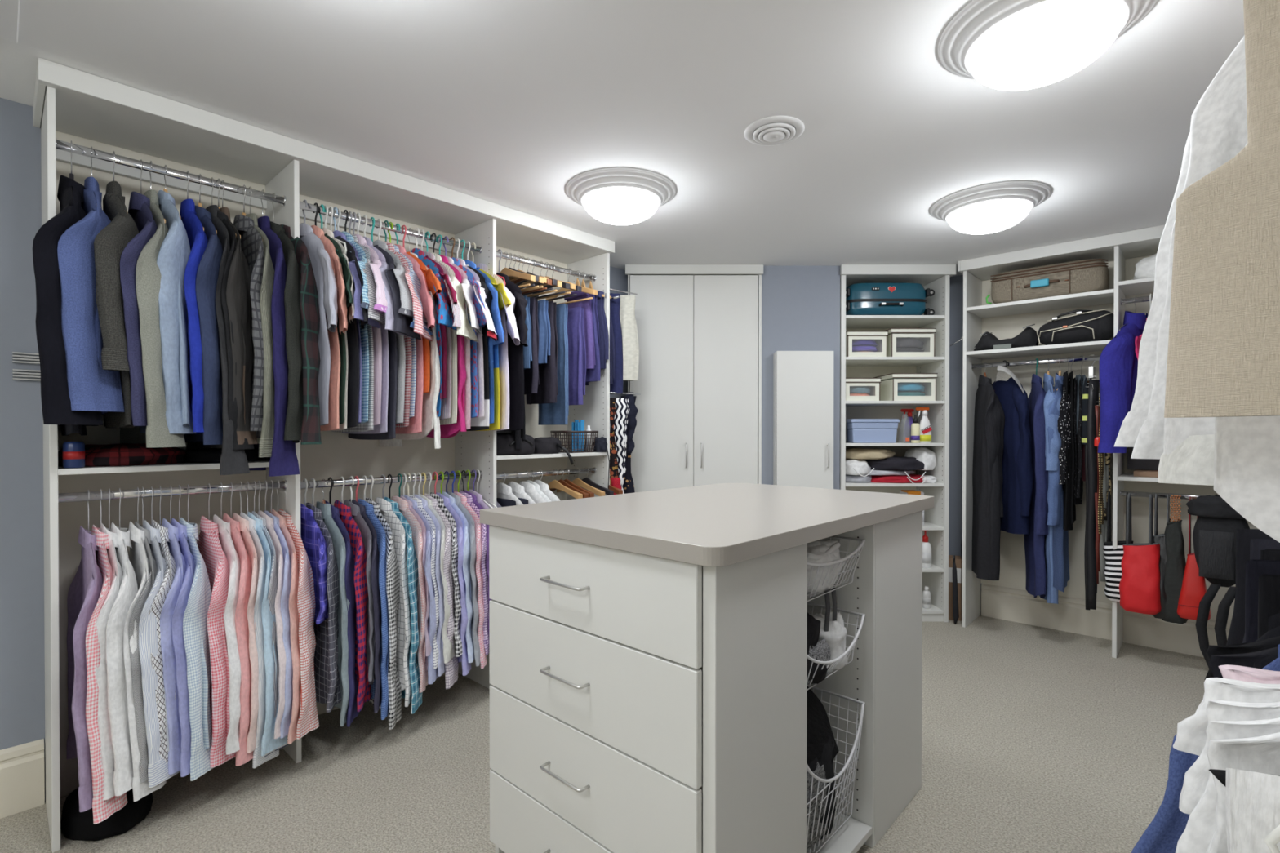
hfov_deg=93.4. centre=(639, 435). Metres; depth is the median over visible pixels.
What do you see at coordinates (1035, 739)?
floor
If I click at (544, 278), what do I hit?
wooden hanger
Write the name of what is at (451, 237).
hanger
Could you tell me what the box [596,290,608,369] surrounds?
trousers
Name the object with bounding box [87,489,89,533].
wire hanger
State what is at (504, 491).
shirt
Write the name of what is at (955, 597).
umbrella
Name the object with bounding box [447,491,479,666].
shirt
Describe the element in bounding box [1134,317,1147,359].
t-shirt
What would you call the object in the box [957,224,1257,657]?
wardrobe
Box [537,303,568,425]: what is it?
trousers
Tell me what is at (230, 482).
wire hanger
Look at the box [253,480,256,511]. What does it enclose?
wire hanger
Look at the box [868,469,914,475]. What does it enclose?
folded cloth
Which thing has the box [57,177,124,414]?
jacket
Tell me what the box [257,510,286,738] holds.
shirt
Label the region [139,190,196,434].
jacket
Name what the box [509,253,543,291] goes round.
wooden hanger
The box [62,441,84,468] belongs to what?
drink can
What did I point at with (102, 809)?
shirt
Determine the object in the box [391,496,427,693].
shirt
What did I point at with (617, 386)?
trousers
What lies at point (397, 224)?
hanger
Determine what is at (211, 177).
wire hanger
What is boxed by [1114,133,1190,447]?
shirt
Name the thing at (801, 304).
wall
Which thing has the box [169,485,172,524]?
wire hanger
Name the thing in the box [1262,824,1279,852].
hanger
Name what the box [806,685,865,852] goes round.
wire basket
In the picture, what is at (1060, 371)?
wooden hanger
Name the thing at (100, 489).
wire hanger
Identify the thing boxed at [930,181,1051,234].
ceiling light
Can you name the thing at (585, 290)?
wooden hanger
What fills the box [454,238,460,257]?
hanger
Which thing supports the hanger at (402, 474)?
hanging from the wardrobe at (88, 110)
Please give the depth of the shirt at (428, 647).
2.61 m
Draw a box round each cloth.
[806,685,839,766]
[845,448,895,459]
[845,458,874,476]
[845,474,871,483]
[862,456,925,480]
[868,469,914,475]
[871,474,928,483]
[904,447,936,470]
[917,474,936,483]
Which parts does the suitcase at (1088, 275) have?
handle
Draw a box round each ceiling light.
[565,167,675,225]
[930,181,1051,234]
[937,0,1158,90]
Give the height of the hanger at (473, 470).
0.283 m
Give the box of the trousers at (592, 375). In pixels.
[585,293,600,382]
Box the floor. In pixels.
[0,614,1208,852]
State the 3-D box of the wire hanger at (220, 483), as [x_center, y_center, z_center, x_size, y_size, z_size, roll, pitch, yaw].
[-1.574,0.326,2.268,0.373,0.294,0.007,0,1,43]
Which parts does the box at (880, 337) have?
lid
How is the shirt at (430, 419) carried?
hanging from the wire hanger
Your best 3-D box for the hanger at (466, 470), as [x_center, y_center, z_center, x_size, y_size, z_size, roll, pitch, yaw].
[-0.865,0.316,3.032,0.382,0.283,0.007,0,1,44]
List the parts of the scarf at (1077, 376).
folded leg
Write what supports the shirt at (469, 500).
hanging from the hanger at (462, 470)
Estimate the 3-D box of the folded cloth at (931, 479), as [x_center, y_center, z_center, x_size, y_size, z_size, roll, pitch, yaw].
[1.990,0.305,4.258,0.159,0.047,0.294,0,0,0]
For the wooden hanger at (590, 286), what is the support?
hanging from the wardrobe at (88, 110)
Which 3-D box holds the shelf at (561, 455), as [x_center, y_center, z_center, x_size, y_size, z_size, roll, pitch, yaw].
[-0.588,0.112,3.419,0.367,0.019,0.766,0,1,43]
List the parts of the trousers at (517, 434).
folded leg, folded leg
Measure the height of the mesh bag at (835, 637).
0.146 m
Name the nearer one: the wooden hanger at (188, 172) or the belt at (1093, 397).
the wooden hanger at (188, 172)
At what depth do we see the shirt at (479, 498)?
3.00 m
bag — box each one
[60,787,152,840]
[496,433,534,455]
[807,639,831,684]
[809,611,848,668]
[973,324,1039,351]
[1036,308,1113,345]
[1103,491,1133,601]
[1119,493,1161,614]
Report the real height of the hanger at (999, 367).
0.200 m
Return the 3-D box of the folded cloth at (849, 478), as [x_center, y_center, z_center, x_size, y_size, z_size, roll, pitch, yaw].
[1.519,0.299,4.285,0.272,0.058,0.314,0,0,0]
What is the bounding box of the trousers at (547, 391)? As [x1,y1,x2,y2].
[526,301,558,404]
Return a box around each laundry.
[807,539,845,591]
[807,542,839,569]
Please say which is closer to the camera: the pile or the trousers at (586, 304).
the pile
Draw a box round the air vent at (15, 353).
[12,351,40,381]
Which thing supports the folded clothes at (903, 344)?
in the box at (928, 337)
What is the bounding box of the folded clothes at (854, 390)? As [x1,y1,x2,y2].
[849,386,871,395]
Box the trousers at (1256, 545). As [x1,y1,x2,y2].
[1242,538,1279,643]
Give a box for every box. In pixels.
[845,330,888,356]
[845,377,881,400]
[845,418,899,443]
[873,373,937,400]
[886,328,936,356]
[948,555,961,621]
[1127,447,1159,470]
[1133,469,1158,477]
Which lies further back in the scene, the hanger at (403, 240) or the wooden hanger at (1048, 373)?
the wooden hanger at (1048, 373)
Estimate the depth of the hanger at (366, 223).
2.65 m
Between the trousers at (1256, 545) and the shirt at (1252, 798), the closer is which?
the shirt at (1252, 798)
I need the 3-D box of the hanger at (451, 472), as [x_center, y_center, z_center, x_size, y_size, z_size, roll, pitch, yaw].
[-0.919,0.316,2.962,0.382,0.283,0.008,0,1,45]
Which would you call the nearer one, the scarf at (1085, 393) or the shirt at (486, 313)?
the shirt at (486, 313)
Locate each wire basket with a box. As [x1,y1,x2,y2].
[806,601,865,690]
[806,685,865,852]
[807,535,865,601]
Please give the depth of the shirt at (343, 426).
2.40 m
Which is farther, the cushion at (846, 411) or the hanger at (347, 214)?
the cushion at (846, 411)
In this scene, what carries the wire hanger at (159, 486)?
hanging from the wardrobe at (88, 110)
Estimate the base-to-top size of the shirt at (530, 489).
0.740 m
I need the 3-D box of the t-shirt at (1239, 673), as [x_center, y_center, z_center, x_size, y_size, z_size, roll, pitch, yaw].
[1.022,0.599,0.656,0.576,0.708,0.065,0,1,43]
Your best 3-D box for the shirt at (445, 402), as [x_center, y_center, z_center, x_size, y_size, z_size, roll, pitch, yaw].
[-0.973,-0.468,2.834,0.715,0.797,0.183,0,1,44]
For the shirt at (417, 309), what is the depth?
2.57 m
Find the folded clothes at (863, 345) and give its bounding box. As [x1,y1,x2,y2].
[852,339,877,351]
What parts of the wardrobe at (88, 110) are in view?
panel, panel, rail, rail, panel, panel, rail, rail, panel, panel, rail, rail, panel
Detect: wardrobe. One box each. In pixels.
[32,57,614,852]
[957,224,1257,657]
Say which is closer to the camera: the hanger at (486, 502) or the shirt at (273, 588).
the shirt at (273, 588)
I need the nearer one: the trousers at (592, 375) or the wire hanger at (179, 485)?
the wire hanger at (179, 485)
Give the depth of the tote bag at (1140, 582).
3.33 m
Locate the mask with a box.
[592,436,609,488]
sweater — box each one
[57,443,186,466]
[182,448,266,462]
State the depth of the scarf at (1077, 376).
3.59 m
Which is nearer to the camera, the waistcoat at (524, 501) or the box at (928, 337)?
the waistcoat at (524, 501)
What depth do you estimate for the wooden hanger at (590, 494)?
3.43 m
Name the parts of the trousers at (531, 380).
folded leg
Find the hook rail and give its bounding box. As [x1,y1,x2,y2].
[609,288,640,395]
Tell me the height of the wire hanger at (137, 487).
0.294 m
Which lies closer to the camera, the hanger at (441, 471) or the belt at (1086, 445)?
the hanger at (441, 471)
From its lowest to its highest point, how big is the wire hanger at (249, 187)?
0.305 m
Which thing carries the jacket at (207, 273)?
hanging from the wooden hanger at (199, 204)
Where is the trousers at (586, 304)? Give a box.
[564,290,595,368]
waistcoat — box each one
[496,497,515,506]
[518,497,528,504]
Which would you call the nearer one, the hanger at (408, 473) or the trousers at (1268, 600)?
the trousers at (1268, 600)
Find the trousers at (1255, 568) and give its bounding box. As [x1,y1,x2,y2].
[1244,559,1279,643]
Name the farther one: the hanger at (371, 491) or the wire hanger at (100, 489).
the hanger at (371, 491)
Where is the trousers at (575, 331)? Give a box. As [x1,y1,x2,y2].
[567,306,586,405]
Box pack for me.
[899,489,924,495]
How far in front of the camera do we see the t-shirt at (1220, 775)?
0.64 m
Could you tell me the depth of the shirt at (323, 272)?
2.33 m
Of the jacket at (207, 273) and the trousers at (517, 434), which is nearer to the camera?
the jacket at (207, 273)
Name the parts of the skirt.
folded leg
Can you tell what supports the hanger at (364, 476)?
hanging from the wardrobe at (88, 110)
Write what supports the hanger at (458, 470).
hanging from the wardrobe at (88, 110)
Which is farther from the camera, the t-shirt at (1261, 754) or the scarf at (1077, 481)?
the scarf at (1077, 481)
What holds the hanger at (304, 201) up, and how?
hanging from the wardrobe at (88, 110)
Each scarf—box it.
[609,398,618,485]
[610,477,621,494]
[613,398,629,493]
[620,395,636,493]
[625,392,638,453]
[1072,377,1083,505]
[1075,373,1085,432]
[1080,377,1092,444]
[1081,444,1085,480]
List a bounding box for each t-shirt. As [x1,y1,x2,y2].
[324,233,352,424]
[334,235,368,427]
[347,244,421,439]
[406,251,441,393]
[425,255,457,399]
[465,264,497,431]
[476,266,511,431]
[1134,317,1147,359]
[1173,677,1279,755]
[1175,717,1279,852]
[1178,700,1279,814]
[1205,732,1279,852]
[1206,635,1279,659]
[1208,647,1277,678]
[1208,768,1276,786]
[1218,664,1279,684]
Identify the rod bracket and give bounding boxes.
[283,480,287,489]
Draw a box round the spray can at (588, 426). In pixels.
[586,425,591,450]
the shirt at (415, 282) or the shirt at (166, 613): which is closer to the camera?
the shirt at (166, 613)
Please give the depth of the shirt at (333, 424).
2.37 m
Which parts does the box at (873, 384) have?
lid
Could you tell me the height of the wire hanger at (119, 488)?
0.294 m
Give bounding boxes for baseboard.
[0,738,44,818]
[981,583,1231,657]
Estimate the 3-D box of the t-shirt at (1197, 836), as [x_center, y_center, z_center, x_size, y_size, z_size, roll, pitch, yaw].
[0.930,0.590,0.558,0.646,0.688,0.062,0,1,43]
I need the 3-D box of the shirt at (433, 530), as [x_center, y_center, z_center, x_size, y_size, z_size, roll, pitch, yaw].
[-1.048,0.664,2.814,0.519,0.772,0.100,0,1,43]
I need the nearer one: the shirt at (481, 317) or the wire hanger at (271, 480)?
the wire hanger at (271, 480)
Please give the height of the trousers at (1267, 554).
0.920 m
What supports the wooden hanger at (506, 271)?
hanging from the wardrobe at (88, 110)
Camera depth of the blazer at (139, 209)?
1.88 m
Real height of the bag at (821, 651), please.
0.104 m
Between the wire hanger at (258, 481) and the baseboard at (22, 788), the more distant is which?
the wire hanger at (258, 481)
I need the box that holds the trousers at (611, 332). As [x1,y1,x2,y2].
[585,293,614,385]
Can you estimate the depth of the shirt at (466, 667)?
2.74 m
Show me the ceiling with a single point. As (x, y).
(504, 103)
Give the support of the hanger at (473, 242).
hanging from the wardrobe at (88, 110)
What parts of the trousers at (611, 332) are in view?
folded leg, folded leg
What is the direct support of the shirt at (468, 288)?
hanging from the hanger at (445, 237)
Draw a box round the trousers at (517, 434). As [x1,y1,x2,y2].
[496,398,525,448]
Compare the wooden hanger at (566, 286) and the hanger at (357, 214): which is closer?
the hanger at (357, 214)
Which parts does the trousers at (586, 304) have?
folded leg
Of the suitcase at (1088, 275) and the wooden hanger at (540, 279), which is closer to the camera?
the wooden hanger at (540, 279)
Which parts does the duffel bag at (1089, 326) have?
carry handle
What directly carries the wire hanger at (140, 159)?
hanging from the wardrobe at (88, 110)
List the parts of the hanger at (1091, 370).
belt plate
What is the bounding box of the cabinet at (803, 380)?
[773,351,833,488]
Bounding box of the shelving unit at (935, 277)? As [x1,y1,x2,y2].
[840,264,955,622]
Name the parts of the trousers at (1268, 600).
folded leg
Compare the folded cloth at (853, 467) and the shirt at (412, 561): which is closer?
the shirt at (412, 561)
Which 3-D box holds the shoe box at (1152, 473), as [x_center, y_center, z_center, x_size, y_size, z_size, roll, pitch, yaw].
[2.992,0.220,3.406,0.300,0.030,0.220,0,1,43]
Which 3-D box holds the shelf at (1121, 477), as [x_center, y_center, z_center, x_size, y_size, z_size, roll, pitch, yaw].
[3.197,0.248,3.251,0.948,0.022,0.372,0,1,43]
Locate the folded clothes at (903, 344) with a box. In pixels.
[896,337,924,351]
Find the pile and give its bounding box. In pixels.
[807,612,827,684]
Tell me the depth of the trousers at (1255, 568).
1.24 m
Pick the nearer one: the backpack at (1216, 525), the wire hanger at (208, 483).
the wire hanger at (208, 483)
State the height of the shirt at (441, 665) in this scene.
0.794 m
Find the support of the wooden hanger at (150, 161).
hanging from the wardrobe at (88, 110)
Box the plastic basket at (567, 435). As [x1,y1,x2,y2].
[550,431,598,453]
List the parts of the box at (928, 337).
lid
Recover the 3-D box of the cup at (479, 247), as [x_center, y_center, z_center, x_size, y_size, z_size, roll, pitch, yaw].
[-0.815,-0.944,3.069,0.040,0.040,0.006,0,1,43]
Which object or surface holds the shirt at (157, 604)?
hanging from the wire hanger at (159, 486)
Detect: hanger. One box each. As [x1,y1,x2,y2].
[69,140,74,199]
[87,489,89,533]
[90,146,101,208]
[99,488,102,531]
[108,488,110,531]
[112,151,127,212]
[118,488,120,529]
[137,487,138,524]
[140,159,142,194]
[142,487,144,528]
[149,160,165,223]
[151,486,153,527]
[159,485,161,525]
[163,164,180,218]
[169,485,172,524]
[177,484,181,524]
[186,170,204,231]
[186,484,189,523]
[197,173,217,234]
[207,483,210,519]
[211,177,213,204]
[217,178,235,234]
[220,483,222,519]
[222,179,240,239]
[230,482,232,518]
[240,481,242,516]
[242,184,262,239]
[246,481,248,515]
[248,186,251,213]
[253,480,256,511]
[257,480,260,512]
[261,189,264,216]
[264,480,266,512]
[270,480,273,513]
[271,192,275,222]
[276,480,279,512]
[302,200,307,223]
[302,478,307,506]
[311,478,315,506]
[313,202,318,226]
[319,204,338,256]
[321,478,344,540]
[323,204,328,228]
[328,206,346,254]
[328,476,333,504]
[333,206,352,261]
[335,208,341,231]
[339,476,344,502]
[343,209,348,231]
[347,211,352,233]
[349,475,354,502]
[351,212,370,257]
[354,475,359,502]
[355,213,360,234]
[361,215,367,236]
[362,475,367,501]
[368,217,374,242]
[368,475,373,500]
[376,218,382,239]
[381,474,386,498]
[383,220,388,241]
[386,474,392,498]
[387,222,393,243]
[394,223,399,244]
[397,473,402,497]
[400,225,406,248]
[401,473,406,497]
[406,472,411,496]
[411,472,416,496]
[413,227,419,248]
[416,472,422,495]
[418,229,424,250]
[421,472,426,495]
[424,231,430,252]
[426,471,431,495]
[431,232,436,253]
[432,471,438,493]
[436,234,442,254]
[439,471,444,494]
[443,235,448,256]
[444,471,448,493]
[450,237,454,257]
[450,471,455,493]
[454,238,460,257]
[456,470,461,492]
[460,240,465,259]
[461,470,466,492]
[465,240,470,260]
[466,470,471,491]
[470,242,475,262]
[471,469,476,490]
[475,469,492,507]
[497,248,502,272]
[500,252,535,288]
[508,253,539,288]
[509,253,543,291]
[511,255,547,292]
[512,256,551,294]
[515,257,557,295]
[519,258,562,297]
[523,261,569,298]
[525,262,575,299]
[529,263,582,301]
[545,267,597,305]
[547,468,582,498]
[549,468,588,497]
[551,468,594,497]
[556,467,604,496]
[573,270,580,291]
[581,271,595,295]
[582,466,613,495]
[588,273,604,297]
[608,484,622,494]
[997,365,1023,393]
[1035,358,1038,375]
[1047,357,1053,389]
[1056,356,1061,390]
[1088,355,1095,378]
[1149,293,1151,311]
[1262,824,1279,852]
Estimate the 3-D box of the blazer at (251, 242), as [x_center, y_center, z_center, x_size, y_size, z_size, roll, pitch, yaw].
[-1.507,-0.413,2.318,0.551,0.846,0.134,0,1,41]
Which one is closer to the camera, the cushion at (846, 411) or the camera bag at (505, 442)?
the camera bag at (505, 442)
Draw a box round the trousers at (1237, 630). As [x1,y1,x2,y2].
[1226,528,1272,645]
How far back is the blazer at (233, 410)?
2.05 m
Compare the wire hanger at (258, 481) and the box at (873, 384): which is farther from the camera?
the box at (873, 384)
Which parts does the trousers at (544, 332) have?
folded leg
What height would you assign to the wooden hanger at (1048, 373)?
0.220 m
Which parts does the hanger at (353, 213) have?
shoulder frame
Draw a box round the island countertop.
[480,482,933,566]
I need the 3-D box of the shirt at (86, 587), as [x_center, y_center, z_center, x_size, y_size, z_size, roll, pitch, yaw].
[-1.824,0.712,1.994,0.494,0.828,0.097,0,1,45]
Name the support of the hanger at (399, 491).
hanging from the wardrobe at (88, 110)
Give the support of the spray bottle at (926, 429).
on the shelving unit at (935, 277)
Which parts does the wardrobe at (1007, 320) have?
panel, rail, panel, panel, rail, rail, panel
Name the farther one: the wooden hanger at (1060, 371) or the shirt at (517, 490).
the wooden hanger at (1060, 371)
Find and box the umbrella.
[952,555,959,624]
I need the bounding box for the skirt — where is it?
[1062,370,1075,530]
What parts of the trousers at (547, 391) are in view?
folded leg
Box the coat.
[960,375,1004,580]
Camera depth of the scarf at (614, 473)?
3.67 m
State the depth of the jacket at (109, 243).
1.84 m
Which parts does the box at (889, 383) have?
lid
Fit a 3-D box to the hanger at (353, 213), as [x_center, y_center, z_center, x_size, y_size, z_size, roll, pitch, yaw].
[-1.242,-0.844,2.616,0.007,0.246,0.376,0,1,-44]
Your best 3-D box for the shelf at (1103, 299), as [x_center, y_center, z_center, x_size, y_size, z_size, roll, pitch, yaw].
[2.557,-0.829,3.845,0.766,0.022,0.372,0,1,43]
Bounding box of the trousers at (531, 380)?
[524,297,539,395]
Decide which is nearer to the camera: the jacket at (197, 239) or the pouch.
the jacket at (197, 239)
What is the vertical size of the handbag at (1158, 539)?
0.679 m
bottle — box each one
[571,420,584,451]
[900,408,914,442]
[911,414,919,443]
[915,407,932,443]
[922,510,924,526]
[922,530,931,568]
[922,586,930,608]
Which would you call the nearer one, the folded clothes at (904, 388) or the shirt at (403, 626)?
the shirt at (403, 626)
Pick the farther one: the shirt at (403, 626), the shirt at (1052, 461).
the shirt at (1052, 461)
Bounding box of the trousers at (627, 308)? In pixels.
[619,294,639,381]
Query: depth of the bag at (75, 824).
1.93 m
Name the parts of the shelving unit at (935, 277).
panel, panel, shelf, shelf, shelf, shelf, shelf, panel, shelf, shelf, shelf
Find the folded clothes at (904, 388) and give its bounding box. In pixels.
[897,382,925,395]
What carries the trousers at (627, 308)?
hanging from the hook rail
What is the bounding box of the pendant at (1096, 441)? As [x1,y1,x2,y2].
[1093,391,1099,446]
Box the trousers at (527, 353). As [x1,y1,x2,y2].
[523,295,532,369]
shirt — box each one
[66,525,102,812]
[85,524,127,823]
[95,523,123,799]
[106,522,137,795]
[123,521,166,801]
[128,520,157,783]
[138,520,180,787]
[148,520,176,764]
[160,518,186,774]
[171,518,195,777]
[180,517,213,781]
[196,515,235,768]
[213,514,240,755]
[222,512,253,765]
[232,512,258,753]
[240,511,279,768]
[246,511,287,755]
[251,511,288,756]
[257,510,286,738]
[263,510,293,737]
[270,508,301,744]
[278,508,319,739]
[299,222,337,426]
[300,503,328,624]
[306,502,341,712]
[311,225,347,431]
[315,501,350,726]
[321,227,354,431]
[324,500,359,727]
[331,233,385,431]
[333,230,381,423]
[333,500,372,711]
[341,231,369,423]
[342,236,412,433]
[343,499,374,684]
[349,498,382,713]
[354,234,387,425]
[357,498,389,719]
[363,497,401,729]
[373,240,427,424]
[374,497,411,706]
[379,252,440,448]
[383,241,432,427]
[383,497,422,713]
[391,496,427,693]
[392,244,436,417]
[394,244,435,433]
[396,495,431,670]
[401,494,438,684]
[408,494,439,668]
[410,248,457,417]
[412,494,445,676]
[417,493,455,663]
[424,251,461,419]
[424,493,458,688]
[426,254,466,437]
[427,492,462,657]
[431,252,478,425]
[435,492,471,675]
[440,491,475,662]
[445,256,483,429]
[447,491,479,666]
[449,257,486,417]
[453,491,487,668]
[455,257,497,418]
[457,490,489,655]
[461,489,492,646]
[464,260,504,423]
[468,489,489,508]
[475,263,519,431]
[496,482,523,505]
[496,501,502,507]
[507,481,535,504]
[518,481,546,503]
[524,480,551,502]
[533,480,559,501]
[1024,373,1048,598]
[1038,373,1061,604]
[1046,373,1069,591]
[1057,378,1071,484]
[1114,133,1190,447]
[1130,35,1247,459]
[1131,644,1279,852]
[1158,142,1247,485]
[1213,415,1279,542]
[1225,767,1279,852]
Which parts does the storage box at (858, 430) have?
lid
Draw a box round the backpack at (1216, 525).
[1186,494,1249,679]
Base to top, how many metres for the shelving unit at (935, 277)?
2.419 m
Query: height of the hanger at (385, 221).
0.283 m
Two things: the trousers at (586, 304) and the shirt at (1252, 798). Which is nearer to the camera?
the shirt at (1252, 798)
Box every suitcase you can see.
[845,283,934,315]
[986,258,1108,304]
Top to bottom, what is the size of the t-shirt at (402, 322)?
0.852 m
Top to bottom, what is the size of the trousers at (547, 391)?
0.554 m
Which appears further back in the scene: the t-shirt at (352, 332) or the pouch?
the pouch
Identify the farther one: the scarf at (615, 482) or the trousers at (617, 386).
the trousers at (617, 386)
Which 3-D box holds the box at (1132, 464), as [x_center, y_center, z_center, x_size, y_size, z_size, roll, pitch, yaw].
[2.990,0.123,3.558,0.170,0.160,0.120,0,1,43]
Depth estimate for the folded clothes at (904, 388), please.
4.14 m
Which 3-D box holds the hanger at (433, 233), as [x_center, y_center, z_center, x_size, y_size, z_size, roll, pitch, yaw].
[-0.989,-0.827,2.891,0.382,0.283,0.007,0,1,45]
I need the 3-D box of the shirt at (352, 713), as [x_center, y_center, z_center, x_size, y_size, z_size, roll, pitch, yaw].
[-1.301,0.705,2.555,0.538,0.857,0.097,0,1,43]
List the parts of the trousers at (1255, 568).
folded leg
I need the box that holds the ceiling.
[0,0,1244,276]
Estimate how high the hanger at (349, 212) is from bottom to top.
0.283 m
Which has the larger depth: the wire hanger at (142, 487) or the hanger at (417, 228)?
the hanger at (417, 228)
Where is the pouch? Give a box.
[533,436,573,465]
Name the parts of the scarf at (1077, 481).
folded leg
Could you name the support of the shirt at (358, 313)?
hanging from the hanger at (340, 213)
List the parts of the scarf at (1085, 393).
folded leg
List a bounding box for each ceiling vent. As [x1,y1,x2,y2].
[0,0,20,43]
[744,115,804,146]
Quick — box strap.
[823,584,837,631]
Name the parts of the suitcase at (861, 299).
handle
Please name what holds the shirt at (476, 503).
hanging from the hanger at (466, 470)
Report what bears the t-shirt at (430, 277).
hanging from the hanger at (403, 240)
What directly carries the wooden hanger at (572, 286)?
hanging from the wardrobe at (88, 110)
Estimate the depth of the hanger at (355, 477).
2.62 m
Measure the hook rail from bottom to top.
0.640 m
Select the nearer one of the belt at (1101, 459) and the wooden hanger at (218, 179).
the wooden hanger at (218, 179)
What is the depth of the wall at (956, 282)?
4.37 m
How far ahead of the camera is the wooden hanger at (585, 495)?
3.40 m
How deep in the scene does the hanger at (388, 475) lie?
2.72 m
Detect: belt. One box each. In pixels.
[1084,386,1089,609]
[1086,376,1099,609]
[1094,401,1100,583]
[1097,392,1104,533]
[1099,453,1108,582]
[1104,453,1111,519]
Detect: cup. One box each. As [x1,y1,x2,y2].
[477,245,482,253]
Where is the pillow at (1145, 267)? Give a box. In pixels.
[1133,253,1156,279]
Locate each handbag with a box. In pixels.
[1151,493,1169,619]
[1161,494,1188,624]
[1177,497,1211,621]
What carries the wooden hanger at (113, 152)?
hanging from the wardrobe at (88, 110)
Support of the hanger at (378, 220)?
hanging from the wardrobe at (88, 110)
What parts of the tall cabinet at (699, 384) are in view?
panel, door, handle, panel, handle, door, panel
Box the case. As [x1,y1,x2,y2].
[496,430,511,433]
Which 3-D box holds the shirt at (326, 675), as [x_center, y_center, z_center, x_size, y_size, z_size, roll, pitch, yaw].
[-1.345,0.678,2.502,0.520,0.801,0.096,0,1,43]
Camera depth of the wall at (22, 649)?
2.06 m
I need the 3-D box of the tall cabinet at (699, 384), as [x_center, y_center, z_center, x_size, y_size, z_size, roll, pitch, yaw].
[0.365,0.060,4.296,0.929,2.419,0.508,0,0,0]
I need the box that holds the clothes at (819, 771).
[806,761,827,850]
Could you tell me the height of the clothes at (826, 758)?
0.319 m
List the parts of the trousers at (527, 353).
folded leg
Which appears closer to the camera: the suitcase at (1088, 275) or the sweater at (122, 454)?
the sweater at (122, 454)
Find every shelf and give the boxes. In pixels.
[57,458,270,475]
[496,450,607,459]
[966,288,1114,318]
[966,339,1111,359]
[1117,473,1158,482]
[1118,276,1155,296]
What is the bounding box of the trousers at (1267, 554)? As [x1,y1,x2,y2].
[1260,549,1279,560]
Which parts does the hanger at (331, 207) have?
shoulder frame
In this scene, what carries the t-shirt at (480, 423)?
hanging from the hanger at (461, 241)
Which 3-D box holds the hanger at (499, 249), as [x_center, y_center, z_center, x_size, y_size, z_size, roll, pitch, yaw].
[-0.734,-0.819,3.149,0.372,0.302,0.007,0,1,44]
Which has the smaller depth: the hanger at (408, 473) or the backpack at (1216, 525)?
the hanger at (408, 473)
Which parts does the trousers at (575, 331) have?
folded leg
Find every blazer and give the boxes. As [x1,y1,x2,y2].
[32,175,102,435]
[120,191,157,426]
[191,209,253,449]
[233,214,264,437]
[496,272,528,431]
[991,370,1034,534]
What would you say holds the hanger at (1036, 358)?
hanging from the wardrobe at (1007, 320)
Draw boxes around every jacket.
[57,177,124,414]
[93,181,138,427]
[120,189,186,447]
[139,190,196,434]
[179,199,208,433]
[183,205,222,444]
[186,204,249,475]
[219,207,257,444]
[245,213,274,457]
[248,216,299,476]
[270,221,302,443]
[280,224,321,444]
[1097,311,1147,453]
[1164,0,1279,417]
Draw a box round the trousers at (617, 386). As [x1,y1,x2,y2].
[609,293,622,394]
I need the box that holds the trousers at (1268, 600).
[1257,574,1279,639]
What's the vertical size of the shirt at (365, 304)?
0.820 m
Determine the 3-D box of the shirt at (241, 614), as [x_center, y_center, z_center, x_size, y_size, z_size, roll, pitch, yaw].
[-1.542,0.720,2.289,0.510,0.851,0.111,0,1,43]
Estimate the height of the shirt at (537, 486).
0.743 m
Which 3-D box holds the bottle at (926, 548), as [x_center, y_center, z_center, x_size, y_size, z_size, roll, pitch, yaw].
[1.975,0.777,4.176,0.079,0.267,0.079,0,0,0]
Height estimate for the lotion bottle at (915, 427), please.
0.195 m
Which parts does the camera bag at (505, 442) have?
handle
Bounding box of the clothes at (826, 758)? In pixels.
[808,735,835,840]
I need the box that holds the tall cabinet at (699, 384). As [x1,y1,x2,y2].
[625,264,763,492]
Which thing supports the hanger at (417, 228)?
hanging from the wardrobe at (88, 110)
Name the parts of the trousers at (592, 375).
folded leg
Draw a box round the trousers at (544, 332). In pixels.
[537,299,551,364]
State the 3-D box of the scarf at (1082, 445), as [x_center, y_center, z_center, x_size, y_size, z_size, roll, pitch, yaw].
[2.711,0.050,3.634,0.108,0.450,0.136,0,0,32]
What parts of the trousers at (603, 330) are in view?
folded leg, folded leg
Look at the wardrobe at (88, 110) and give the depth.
2.40 m
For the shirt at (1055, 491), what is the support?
hanging from the wooden hanger at (1060, 371)
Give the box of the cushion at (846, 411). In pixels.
[845,410,846,441]
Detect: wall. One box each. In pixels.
[0,97,627,801]
[761,266,839,489]
[948,254,1151,581]
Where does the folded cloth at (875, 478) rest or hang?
on the shelving unit at (935, 277)
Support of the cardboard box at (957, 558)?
on the floor
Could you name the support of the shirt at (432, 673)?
hanging from the hanger at (408, 473)

